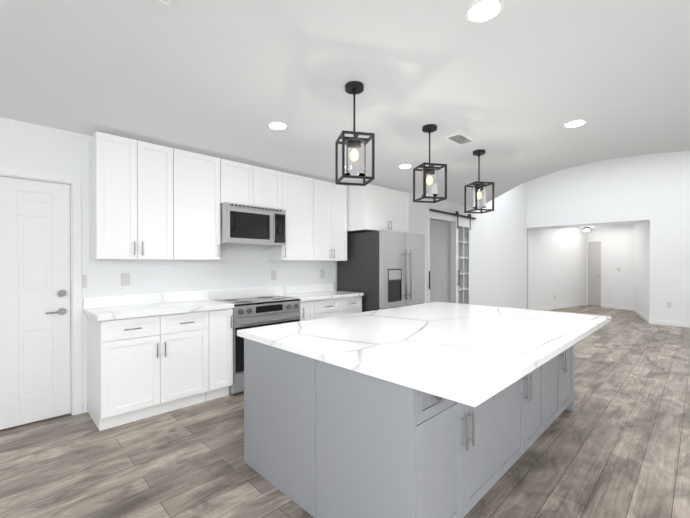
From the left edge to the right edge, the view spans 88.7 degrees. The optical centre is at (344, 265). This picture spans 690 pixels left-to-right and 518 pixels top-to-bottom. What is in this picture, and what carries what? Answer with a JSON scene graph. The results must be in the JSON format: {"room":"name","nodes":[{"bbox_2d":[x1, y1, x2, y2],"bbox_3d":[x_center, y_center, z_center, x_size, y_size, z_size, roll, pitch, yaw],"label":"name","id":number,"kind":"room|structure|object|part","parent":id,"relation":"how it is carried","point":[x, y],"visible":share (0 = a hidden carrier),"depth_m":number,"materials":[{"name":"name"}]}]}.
{"room":"kitchen","nodes":[
{"label":"kitchen","id":0,"kind":"room"},
{"bbox_2d":[0,117,526,411],"bbox_3d":[-0.076,-0.776,5.160,13.620,4.200,0.670,0,0,-45],"label":"wall","id":1,"kind":"structure","parent":0,"point":[28,146],"depth_m":4.43,"materials":[{"name":"paint"}]},
{"bbox_2d":[0,176,70,429],"bbox_3d":[-2.737,0.303,2.864,0.813,2.043,0.099,0,0,-45],"label":"entry door","id":2,"kind":"structure","parent":1,"relation":"in","point":[35,359],"depth_m":2.99,"materials":[{"name":"white wood"}]},
{"bbox_2d":[0,166,81,414],"bbox_3d":[-2.763,0.272,2.890,0.967,2.130,0.146,0,0,-45],"label":"door frame","id":3,"kind":"structure","parent":1,"relation":"attached to","point":[74,182],"depth_m":3.15,"materials":[{"name":"paint"}]},
{"bbox_2d":[82,275,86,287],"bbox_3d":[-2.362,0.145,3.202,0.032,0.120,0.006,0,0,-45],"label":"outlet","id":4,"kind":"object","parent":1,"relation":"attached to","point":[84,277],"depth_m":3.20,"materials":[{"name":"white plastic"}]},
{"bbox_2d":[121,273,129,285],"bbox_3d":[-2.131,0.133,3.430,0.075,0.120,0.006,0,0,-45],"label":"outlet","id":5,"kind":"object","parent":1,"relation":"attached to","point":[125,278],"depth_m":3.43,"materials":[{"name":"white plastic"}]},
{"bbox_2d":[89,131,180,259],"bbox_3d":[-1.980,-0.598,3.347,0.680,1.085,0.329,0,0,-45],"label":"upper cabinet","id":6,"kind":"object","parent":1,"relation":"attached to","point":[149,201],"depth_m":3.19,"materials":[{"name":"white wood"}]},
{"bbox_2d":[181,150,220,259],"bbox_3d":[-1.631,-0.600,3.691,0.536,1.085,0.329,0,0,-45],"label":"upper cabinet","id":7,"kind":"object","parent":1,"relation":"attached to","point":[200,173],"depth_m":3.62,"materials":[{"name":"white wood"}]},
{"bbox_2d":[83,284,334,307],"bbox_3d":[-1.267,0.334,4.274,3.080,0.100,0.020,0,0,-45],"label":"backsplash","id":8,"kind":"structure","parent":1,"relation":"attached to","point":[158,298],"depth_m":3.65,"materials":[{"name":"white stone"}]},
{"bbox_2d":[221,159,260,206],"bbox_3d":[-1.280,-0.907,4.037,0.448,0.475,0.329,0,0,-45],"label":"upper cabinet","id":9,"kind":"object","parent":1,"relation":"attached to","point":[240,182],"depth_m":3.93,"materials":[{"name":"white wood"}]},
{"bbox_2d":[220,202,285,246],"bbox_3d":[-1.110,-0.452,4.104,0.768,0.430,0.478,0,0,-45],"label":"microwave","id":10,"kind":"object","parent":9,"relation":"attached to","point":[246,225],"visible":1,"depth_m":3.93,"materials":[{"name":"silver metal"}]},
{"bbox_2d":[261,167,284,209],"bbox_3d":[-1.044,-0.908,4.270,0.448,0.475,0.329,0,0,-45],"label":"upper cabinet","id":11,"kind":"object","parent":1,"relation":"attached to","point":[272,181],"depth_m":4.23,"materials":[{"name":"white wood"}]},
{"bbox_2d":[271,271,275,279],"bbox_3d":[-0.930,0.127,4.618,0.075,0.120,0.006,0,0,-45],"label":"outlet","id":12,"kind":"object","parent":1,"relation":"attached to","point":[273,273],"depth_m":4.61,"materials":[{"name":"white plastic"}]},
{"bbox_2d":[267,173,316,260],"bbox_3d":[-0.685,-0.605,4.627,0.558,1.085,0.329,0,0,-45],"label":"upper cabinet","id":13,"kind":"object","parent":1,"relation":"attached to","point":[300,191],"depth_m":4.51,"materials":[{"name":"white wood"}]},
{"bbox_2d":[320,270,323,277],"bbox_3d":[-0.333,0.123,5.209,0.075,0.120,0.006,0,0,-45],"label":"outlet","id":14,"kind":"object","parent":1,"relation":"attached to","point":[321,271],"depth_m":5.20,"materials":[{"name":"white plastic"}]},
{"bbox_2d":[317,180,346,260],"bbox_3d":[-0.326,-0.607,4.983,0.688,1.085,0.329,0,0,-45],"label":"upper cabinet","id":15,"kind":"object","parent":1,"relation":"attached to","point":[331,197],"depth_m":4.89,"materials":[{"name":"white wood"}]},
{"bbox_2d":[347,184,408,233],"bbox_3d":[0.436,-0.828,5.486,1.065,0.650,0.684,0,0,-45],"label":"upper cabinet","id":16,"kind":"object","parent":1,"relation":"attached to","point":[372,208],"visible":0.85,"depth_m":5.12,"materials":[{"name":"white wood"}]},
{"bbox_2d":[82,302,689,412],"bbox_3d":[3.591,1.281,3.826,16.699,0.100,7.500,0,0,-45],"label":"baseboard","id":17,"kind":"structure","parent":1,"relation":"attached to","point":[639,313],"depth_m":9.43,"materials":[{"name":"paint"}]},
{"bbox_2d":[427,213,456,302],"bbox_3d":[1.779,0.200,6.604,1.060,2.230,0.134,0,0,-45],"label":"door frame","id":18,"kind":"structure","parent":1,"relation":"attached to","point":[429,216],"depth_m":6.74,"materials":[{"name":"paint"}]},
{"bbox_2d":[429,209,475,303],"bbox_3d":[2.133,0.119,6.815,1.800,2.350,0.092,0,0,-45],"label":"barn door","id":19,"kind":"structure","parent":1,"relation":"in","point":[462,292],"depth_m":7.01,"materials":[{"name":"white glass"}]},
{"bbox_3d":[2.113,-0.294,6.832,1.800,1.415,0.036,0,0,-45],"label":"barn door rail","id":20,"kind":"part","parent":19,"relation":"part of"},
{"bbox_2d":[0,305,689,517],"bbox_3d":[3.489,1.386,4.712,18.200,0.120,9.300,0,0,-45],"label":"floor","id":21,"kind":"structure","parent":0,"point":[615,443],"depth_m":2.45,"materials":[{"name":"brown wood"}]},
{"bbox_2d":[87,308,218,430],"bbox_3d":[-1.810,0.881,3.333,0.930,0.905,0.599,0,0,-45],"label":"base cabinet","id":22,"kind":"object","parent":21,"relation":"on","point":[149,355],"depth_m":3.07,"materials":[{"name":"white wood"}]},
{"bbox_2d":[83,300,233,319],"bbox_3d":[-1.741,0.409,3.377,1.144,0.039,0.629,0,0,-45],"label":"countertop","id":23,"kind":"structure","parent":22,"relation":"on","point":[125,311],"depth_m":3.20,"materials":[{"name":"white stone"}]},
{"bbox_2d":[219,308,232,397],"bbox_3d":[-1.455,0.879,3.685,0.306,0.905,0.599,0,0,-45],"label":"base cabinet","id":24,"kind":"object","parent":21,"relation":"on","point":[225,314],"depth_m":3.54,"materials":[{"name":"white wood"}]},
{"bbox_2d":[214,296,299,393],"bbox_3d":[-1.009,0.862,4.055,0.839,0.936,0.652,0,0,-45],"label":"range","id":25,"kind":"object","parent":21,"relation":"on","point":[253,312],"visible":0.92,"depth_m":3.76,"materials":[{"name":"silver metal"}]},
{"bbox_2d":[279,296,318,320],"bbox_3d":[-0.641,0.874,4.490,0.284,0.905,0.599,0,0,-45],"label":"base cabinet","id":26,"kind":"object","parent":21,"relation":"on","point":[309,309],"depth_m":4.28,"materials":[{"name":"white wood"}]},
{"bbox_2d":[319,296,361,317],"bbox_3d":[-0.297,0.872,4.830,0.918,0.905,0.599,0,0,-45],"label":"base cabinet","id":27,"kind":"object","parent":21,"relation":"on","point":[349,304],"depth_m":4.64,"materials":[{"name":"white wood"}]},
{"bbox_2d":[283,292,362,299],"bbox_3d":[-0.346,0.401,4.758,1.089,0.039,0.629,0,0,-45],"label":"countertop","id":28,"kind":"structure","parent":27,"relation":"on","point":[299,295],"depth_m":4.64,"materials":[{"name":"white stone"}]},
{"bbox_2d":[337,230,424,311],"bbox_3d":[0.579,0.422,5.380,1.010,1.800,0.967,0,0,-45],"label":"refrigerator","id":29,"kind":"object","parent":21,"relation":"on","point":[382,269],"visible":0.69,"depth_m":5.00,"materials":[{"name":"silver metal"}]},
{"bbox_2d":[241,334,573,517],"bbox_3d":[0.720,0.912,2.809,2.570,0.850,1.405,0,0,-45],"label":"kitchen island","id":30,"kind":"object","parent":21,"relation":"on","point":[439,410],"depth_m":1.81,"materials":[{"name":"grey wood"}]},
{"bbox_2d":[237,302,610,409],"bbox_3d":[0.787,0.467,2.767,2.630,0.040,1.715,0,0,-45],"label":"island countertop","id":31,"kind":"structure","parent":30,"relation":"on","point":[466,354],"depth_m":2.10,"materials":[{"name":"white stone"}]},
{"bbox_2d":[0,0,689,207],"bbox_3d":[0.937,-1.919,2.097,10.520,1.480,8.800,0,0,-45],"label":"ceiling","id":32,"kind":"structure","parent":0,"point":[513,88],"depth_m":2.24,"materials":[{"name":"paint"}]},
{"bbox_2d":[157,0,172,5],"bbox_3d":[-0.854,-1.171,1.404,0.350,0.009,0.180,0,0,-45],"label":"ceiling vent","id":33,"kind":"object","parent":32,"relation":"in","point":[167,2],"visible":1,"depth_m":1.56,"materials":[{"name":"paint"}]},
{"bbox_2d":[267,122,287,129],"bbox_3d":[-0.571,-1.182,2.990,0.169,0.006,0.169,0,0,0],"label":"recessed light","id":34,"kind":"object","parent":32,"relation":"in","point":[273,125],"depth_m":2.98,"materials":[{"name":"paint"}]},
{"bbox_2d":[335,81,374,185],"bbox_3d":[0.061,-0.865,2.320,0.210,0.630,0.210,0,0,-14],"label":"pendant light","id":35,"kind":"object","parent":32,"relation":"hanging from","point":[354,156],"visible":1,"depth_m":2.26,"materials":[{"name":"black metal"}]},
{"bbox_2d":[398,164,411,167],"bbox_3d":[0.722,-1.189,4.236,0.169,0.006,0.169,0,0,0],"label":"recessed light","id":36,"kind":"object","parent":32,"relation":"in","point":[403,165],"depth_m":4.23,"materials":[{"name":"paint"}]},
{"bbox_2d":[413,124,446,202],"bbox_3d":[0.723,-0.869,3.017,0.210,0.630,0.210,0,0,-14],"label":"pendant light","id":37,"kind":"object","parent":32,"relation":"hanging from","point":[429,181],"visible":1,"depth_m":2.96,"materials":[{"name":"black metal"}]},
{"bbox_2d":[444,133,474,144],"bbox_3d":[1.078,-1.182,3.310,0.300,0.009,0.160,0,0,-45],"label":"ceiling vent","id":38,"kind":"object","parent":32,"relation":"in","point":[460,139],"visible":0.98,"depth_m":3.30,"materials":[{"name":"metal"}]},
{"bbox_2d":[464,149,493,213],"bbox_3d":[1.394,-0.873,3.674,0.210,0.630,0.210,0,0,-14],"label":"pendant light","id":39,"kind":"object","parent":32,"relation":"hanging from","point":[478,195],"visible":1,"depth_m":3.62,"materials":[{"name":"black metal"}]},
{"bbox_2d":[465,0,503,23],"bbox_3d":[0.642,-1.174,1.627,0.169,0.006,0.169,0,0,0],"label":"recessed light","id":40,"kind":"object","parent":32,"relation":"in","point":[479,11],"depth_m":1.62,"materials":[{"name":"paint"}]},
{"bbox_2d":[563,119,586,127],"bbox_3d":[1.917,-1.182,2.943,0.169,0.006,0.169,0,0,0],"label":"recessed light","id":41,"kind":"object","parent":32,"relation":"in","point":[575,123],"depth_m":2.93,"materials":[{"name":"paint"}]},
{"bbox_2d":[527,226,590,308],"bbox_3d":[6.480,-0.038,10.645,3.169,2.660,0.955,0,0,-45],"label":"wall","id":42,"kind":"structure","parent":0,"point":[556,260],"depth_m":10.53,"materials":[{"name":"paint"}]},
{"bbox_2d":[586,239,602,306],"bbox_3d":[7.884,0.239,11.162,0.014,2.100,0.530,0,0,-18],"label":"door frame","id":43,"kind":"structure","parent":42,"relation":"attached to","point":[601,240],"depth_m":11.13,"materials":[{"name":"paint"}]},
{"bbox_2d":[588,242,600,306],"bbox_3d":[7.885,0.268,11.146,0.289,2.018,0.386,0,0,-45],"label":"hall door","id":44,"kind":"structure","parent":42,"relation":"in","point":[594,273],"depth_m":11.17,"materials":[{"name":"paint"}]},
{"bbox_2d":[558,221,638,228],"bbox_3d":[7.149,-1.214,10.028,3.498,0.100,2.770,0,0,-45],"label":"ceiling","id":45,"kind":"structure","parent":0,"point":[600,225],"depth_m":10.30,"materials":[{"name":"paint"}]},
{"bbox_2d":[527,151,689,322],"bbox_3d":[7.488,-0.789,7.284,0.120,4.200,7.190,0,0,-45],"label":"wall","id":46,"kind":"structure","parent":0,"point":[654,188],"depth_m":7.93,"materials":[{"name":"paint"}]},
{"bbox_2d":[607,232,618,305],"bbox_3d":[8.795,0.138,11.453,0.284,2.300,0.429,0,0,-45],"label":"wall","id":47,"kind":"structure","parent":0,"point":[612,237],"depth_m":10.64,"materials":[{"name":"paint"}]},
{"bbox_2d":[619,220,649,317],"bbox_3d":[7.634,-0.029,9.017,2.519,2.660,0.638,0,0,-45],"label":"wall","id":48,"kind":"structure","parent":0,"point":[634,240],"depth_m":9.84,"materials":[{"name":"paint"}]}
]}

